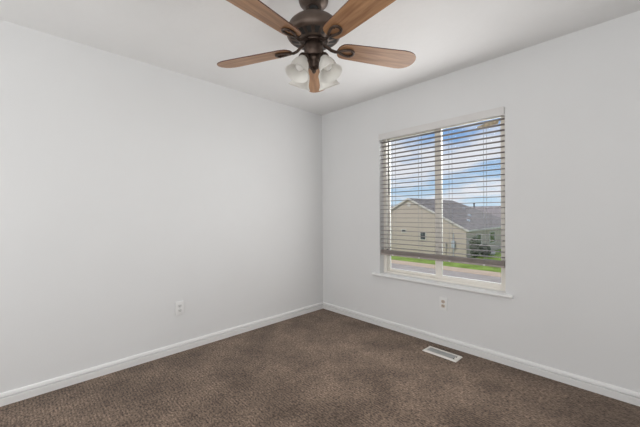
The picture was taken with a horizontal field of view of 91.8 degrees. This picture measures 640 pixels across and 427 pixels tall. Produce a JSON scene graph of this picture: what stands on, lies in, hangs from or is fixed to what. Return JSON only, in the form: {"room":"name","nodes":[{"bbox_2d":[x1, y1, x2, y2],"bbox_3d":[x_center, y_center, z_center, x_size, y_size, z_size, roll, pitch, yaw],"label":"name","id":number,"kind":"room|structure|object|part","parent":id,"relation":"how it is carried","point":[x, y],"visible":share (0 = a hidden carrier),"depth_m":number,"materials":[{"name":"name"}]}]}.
{"room":"empty bedroom","nodes":[
{"label":"empty bedroom","id":0,"kind":"room"},
{"bbox_2d":[0,19,322,392],"bbox_3d":[-1.536,0.053,2.521,4.200,2.560,0.160,0,0,-44],"label":"wall","id":1,"kind":"structure","parent":0,"point":[131,190],"depth_m":2.47,"materials":[{"name":"paint"}]},
{"bbox_2d":[0,302,322,406],"bbox_3d":[-1.474,1.165,2.451,4.182,0.078,0.018,0,0,-44],"label":"baseboard","id":2,"kind":"structure","parent":1,"relation":"attached to","point":[12,396],"depth_m":2.46,"materials":[{"name":"white paint"}]},
{"bbox_2d":[175,301,183,315],"bbox_3d":[-1.221,0.824,2.701,0.071,0.115,0.012,0,0,-44],"label":"wall outlet","id":3,"kind":"object","parent":1,"relation":"attached to","point":[179,306],"visible":1,"depth_m":2.70,"materials":[{"name":"white plastic"}]},
{"bbox_2d":[0,309,639,426],"bbox_3d":[-0.016,1.262,0.952,4.200,0.128,4.200,0,0,-44],"label":"floor","id":4,"kind":"structure","parent":0,"point":[322,367],"depth_m":2.08,"materials":[{"name":"brown carpet"}]},
{"bbox_2d":[422,346,462,361],"bbox_3d":[1.032,1.182,2.628,0.128,0.013,0.296,0,0,-42],"label":"floor vent","id":5,"kind":"object","parent":4,"relation":"in","point":[435,351],"visible":1,"depth_m":2.61,"materials":[{"name":"metal"}]},
{"bbox_2d":[0,0,639,114],"bbox_3d":[-0.032,-1.310,0.950,4.520,0.150,4.520,0,0,-44],"label":"ceiling","id":6,"kind":"structure","parent":0,"point":[187,37],"depth_m":2.12,"materials":[{"name":"paint"}]},
{"bbox_2d":[217,0,415,92],"bbox_3d":[-0.041,-0.984,1.742,1.236,0.502,1.242,0,0,-44],"label":"ceiling fan","id":7,"kind":"object","parent":6,"relation":"hanging from","point":[313,30],"visible":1,"depth_m":1.72,"materials":[{"name":"brown wood"}]},
{"bbox_3d":[-0.410,-0.953,1.918,0.513,0.006,0.154,0,12,20],"label":"blade","id":8,"kind":"part","parent":7,"relation":"part of","materials":[{"name":"brown wood"}]},
{"bbox_3d":[-0.281,-0.954,1.468,0.154,0.006,0.513,15,9,37],"label":"blade","id":9,"kind":"part","parent":7,"relation":"part of","materials":[{"name":"brown wood"}]},
{"bbox_3d":[-0.122,-0.806,1.694,0.133,0.146,0.136,0,0,-45],"label":"lamp shade","id":10,"kind":"part","parent":7,"relation":"part of","materials":[{"name":"white glass"}]},
{"bbox_3d":[-0.122,-0.806,1.869,0.136,0.146,0.133,0,0,-45],"label":"lamp shade","id":11,"kind":"part","parent":7,"relation":"part of","materials":[{"name":"white glass"}]},
{"bbox_3d":[-0.106,-0.827,1.710,0.061,0.086,0.052,0,0,-45],"label":"bulb","id":12,"kind":"part","parent":7,"relation":"part of","materials":[{"name":"white glass"}]},
{"bbox_3d":[-0.081,-0.875,1.736,0.084,0.050,0.056,0,0,-45],"label":"lamp arm","id":13,"kind":"part","parent":7,"relation":"part of","materials":[{"name":"brown metal"}]},
{"bbox_3d":[-0.021,-0.956,2.180,0.154,0.006,0.513,-12,0,2],"label":"blade","id":14,"kind":"part","parent":7,"relation":"part of","materials":[{"name":"brown wood"}]},
{"bbox_3d":[0.011,-0.876,1.736,0.056,0.050,0.084,0,0,-45],"label":"lamp arm","id":15,"kind":"part","parent":7,"relation":"part of","materials":[{"name":"brown metal"}]},
{"bbox_3d":[0.037,-0.828,1.710,0.052,0.086,0.061,0,0,-45],"label":"bulb","id":16,"kind":"part","parent":7,"relation":"part of","materials":[{"name":"white glass"}]},
{"bbox_3d":[0.053,-0.807,1.869,0.133,0.146,0.136,0,0,-45],"label":"lamp shade","id":17,"kind":"part","parent":7,"relation":"part of","materials":[{"name":"white glass"}]},
{"bbox_3d":[0.053,-0.807,1.694,0.136,0.146,0.133,0,0,-45],"label":"lamp shade","id":18,"kind":"part","parent":7,"relation":"part of","materials":[{"name":"white glass"}]},
{"bbox_3d":[0.187,-0.956,1.451,0.154,0.006,0.513,14,-8,-33],"label":"blade","id":19,"kind":"part","parent":7,"relation":"part of","materials":[{"name":"brown wood"}]},
{"bbox_3d":[0.348,-0.958,1.891,0.513,0.006,0.154,0,-12,-16],"label":"blade","id":20,"kind":"part","parent":7,"relation":"part of","materials":[{"name":"brown wood"}]},
{"bbox_2d":[322,10,639,392],"bbox_3d":[1.546,0.035,2.463,0.160,2.560,4.520,0,0,-44],"label":"wall","id":21,"kind":"structure","parent":0,"point":[571,102],"depth_m":2.27,"materials":[{"name":"paint"}]},
{"bbox_2d":[372,272,512,298],"bbox_3d":[1.057,0.646,2.897,0.120,0.028,1.323,0,0,-44],"label":"window sill","id":22,"kind":"structure","parent":21,"relation":"attached to","point":[474,289],"depth_m":2.76,"materials":[{"name":"white paint"}]},
{"bbox_2d":[439,297,446,310],"bbox_3d":[1.111,0.813,2.796,0.012,0.115,0.071,0,0,-44],"label":"wall outlet","id":23,"kind":"object","parent":21,"relation":"attached to","point":[442,300],"visible":1,"depth_m":2.79,"materials":[{"name":"white plastic"}]},
{"bbox_2d":[383,115,505,290],"bbox_3d":[1.125,-0.100,2.946,0.075,1.468,1.187,0,0,-44],"label":"window","id":24,"kind":"structure","parent":21,"relation":"in","point":[438,275],"depth_m":2.92,"materials":[{"name":"beige plastic"}]},
{"bbox_3d":[0.946,-0.099,3.150,0.026,1.424,0.569,0,0,-44],"label":"sash","id":25,"kind":"part","parent":24,"relation":"part of","materials":[{"name":"beige plastic"}]},
{"bbox_2d":[378,106,504,267],"bbox_3d":[1.059,-0.203,2.884,0.074,1.272,1.184,0,0,-44],"label":"window blind","id":26,"kind":"object","parent":24,"relation":"attached to","point":[499,111],"visible":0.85,"depth_m":2.79,"materials":[{"name":"plastic"}]},
{"bbox_3d":[0.744,-0.164,3.183,0.003,1.175,0.002,0,0,-44],"label":"ladder cord","id":27,"kind":"part","parent":26,"relation":"part of","materials":[{"name":"white fabric"}]},
{"bbox_3d":[0.945,-0.165,2.974,0.003,1.175,0.002,0,0,-44],"label":"ladder cord","id":28,"kind":"part","parent":26,"relation":"part of","materials":[{"name":"white fabric"}]},
{"bbox_3d":[1.069,0.425,2.890,0.052,0.018,1.172,0,0,-44],"label":"rail","id":29,"kind":"part","parent":26,"relation":"part of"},
{"bbox_3d":[1.349,-0.167,2.555,0.003,1.175,0.002,0,0,-44],"label":"ladder cord","id":30,"kind":"part","parent":26,"relation":"part of","materials":[{"name":"white fabric"}]},
{"bbox_3d":[1.391,-0.167,2.591,0.003,1.175,0.002,0,0,-44],"label":"ladder cord","id":31,"kind":"part","parent":26,"relation":"part of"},
{"bbox_3d":[1.300,-0.100,2.743,0.026,1.424,0.576,0,0,-44],"label":"sash","id":32,"kind":"part","parent":24,"relation":"part of","materials":[{"name":"beige plastic"}]},
{"bbox_2d":[322,302,639,406],"bbox_3d":[1.489,1.148,2.403,0.018,0.078,4.200,0,0,-44],"label":"baseboard","id":33,"kind":"structure","parent":21,"relation":"attached to","point":[622,394],"depth_m":2.42,"materials":[{"name":"white paint"}]},
{"label":"outside","id":34,"kind":"structure","parent":0,"visible":0},
{"bbox_2d":[391,249,500,272],"bbox_3d":[37.175,4.250,81.349,159.100,0.300,180.000,0,0,-44],"label":"lawn","id":35,"kind":"structure","parent":34,"point":[497,254],"depth_m":27.30,"materials":[{"name":"green plant"}]},
{"bbox_2d":[391,198,500,256],"bbox_3d":[16.138,1.243,40.250,18.040,6.050,12.740,0,0,-44],"label":"house","id":36,"kind":"structure","parent":35,"relation":"on","point":[429,219],"depth_m":33.69,"materials":[{"name":"beige"}]},
{"bbox_3d":[14.003,2.991,29.825,0.160,2.602,0.180,0,0,-44],"label":"corner trim","id":37,"kind":"part","parent":36,"relation":"part of","materials":[{"name":"beige"}]},
{"bbox_3d":[19.352,2.680,34.907,1.560,1.150,0.035,0,0,-44],"label":"pane","id":38,"kind":"part","parent":36,"relation":"part of","materials":[{"name":"clear glass"}]},
{"bbox_2d":[469,236,480,257],"bbox_3d":[14.338,3.190,28.718,1.083,2.212,1.140,0,0,-44],"label":"shrub","id":39,"kind":"object","parent":35,"relation":"on","point":[474,252],"visible":0.76,"depth_m":28.57,"materials":[{"name":"green plant"}]},
{"bbox_2d":[469,203,500,217],"bbox_3d":[34.729,0.984,63.038,12.000,6.300,31.000,0,0,-44],"label":"house","id":40,"kind":"structure","parent":35,"relation":"on","point":[490,209],"depth_m":61.93,"materials":[{"name":"grey"}]},
{"bbox_2d":[479,244,490,255],"bbox_3d":[16.143,3.625,30.416,1.185,1.324,1.198,0,0,-44],"label":"shrub","id":41,"kind":"object","parent":35,"relation":"on","point":[487,253],"visible":0.68,"depth_m":30.22,"materials":[{"name":"green plant"}]},
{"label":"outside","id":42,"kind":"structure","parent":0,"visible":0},
{"bbox_2d":[391,263,500,282],"bbox_3d":[-9.776,4.467,36.109,10.500,0.120,180.000,0,0,-44],"label":"road","id":43,"kind":"structure","parent":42,"point":[393,265],"depth_m":22.27,"materials":[{"name":"grey asphalt"}]},
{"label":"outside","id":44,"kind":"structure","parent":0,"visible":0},
{"bbox_2d":[391,259,500,276],"bbox_3d":[-5.420,4.422,40.307,1.600,0.150,180.000,0,0,-44],"label":"sidewalk","id":45,"kind":"structure","parent":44,"point":[473,271],"depth_m":24.06,"materials":[{"name":"beige concrete"}]}
]}

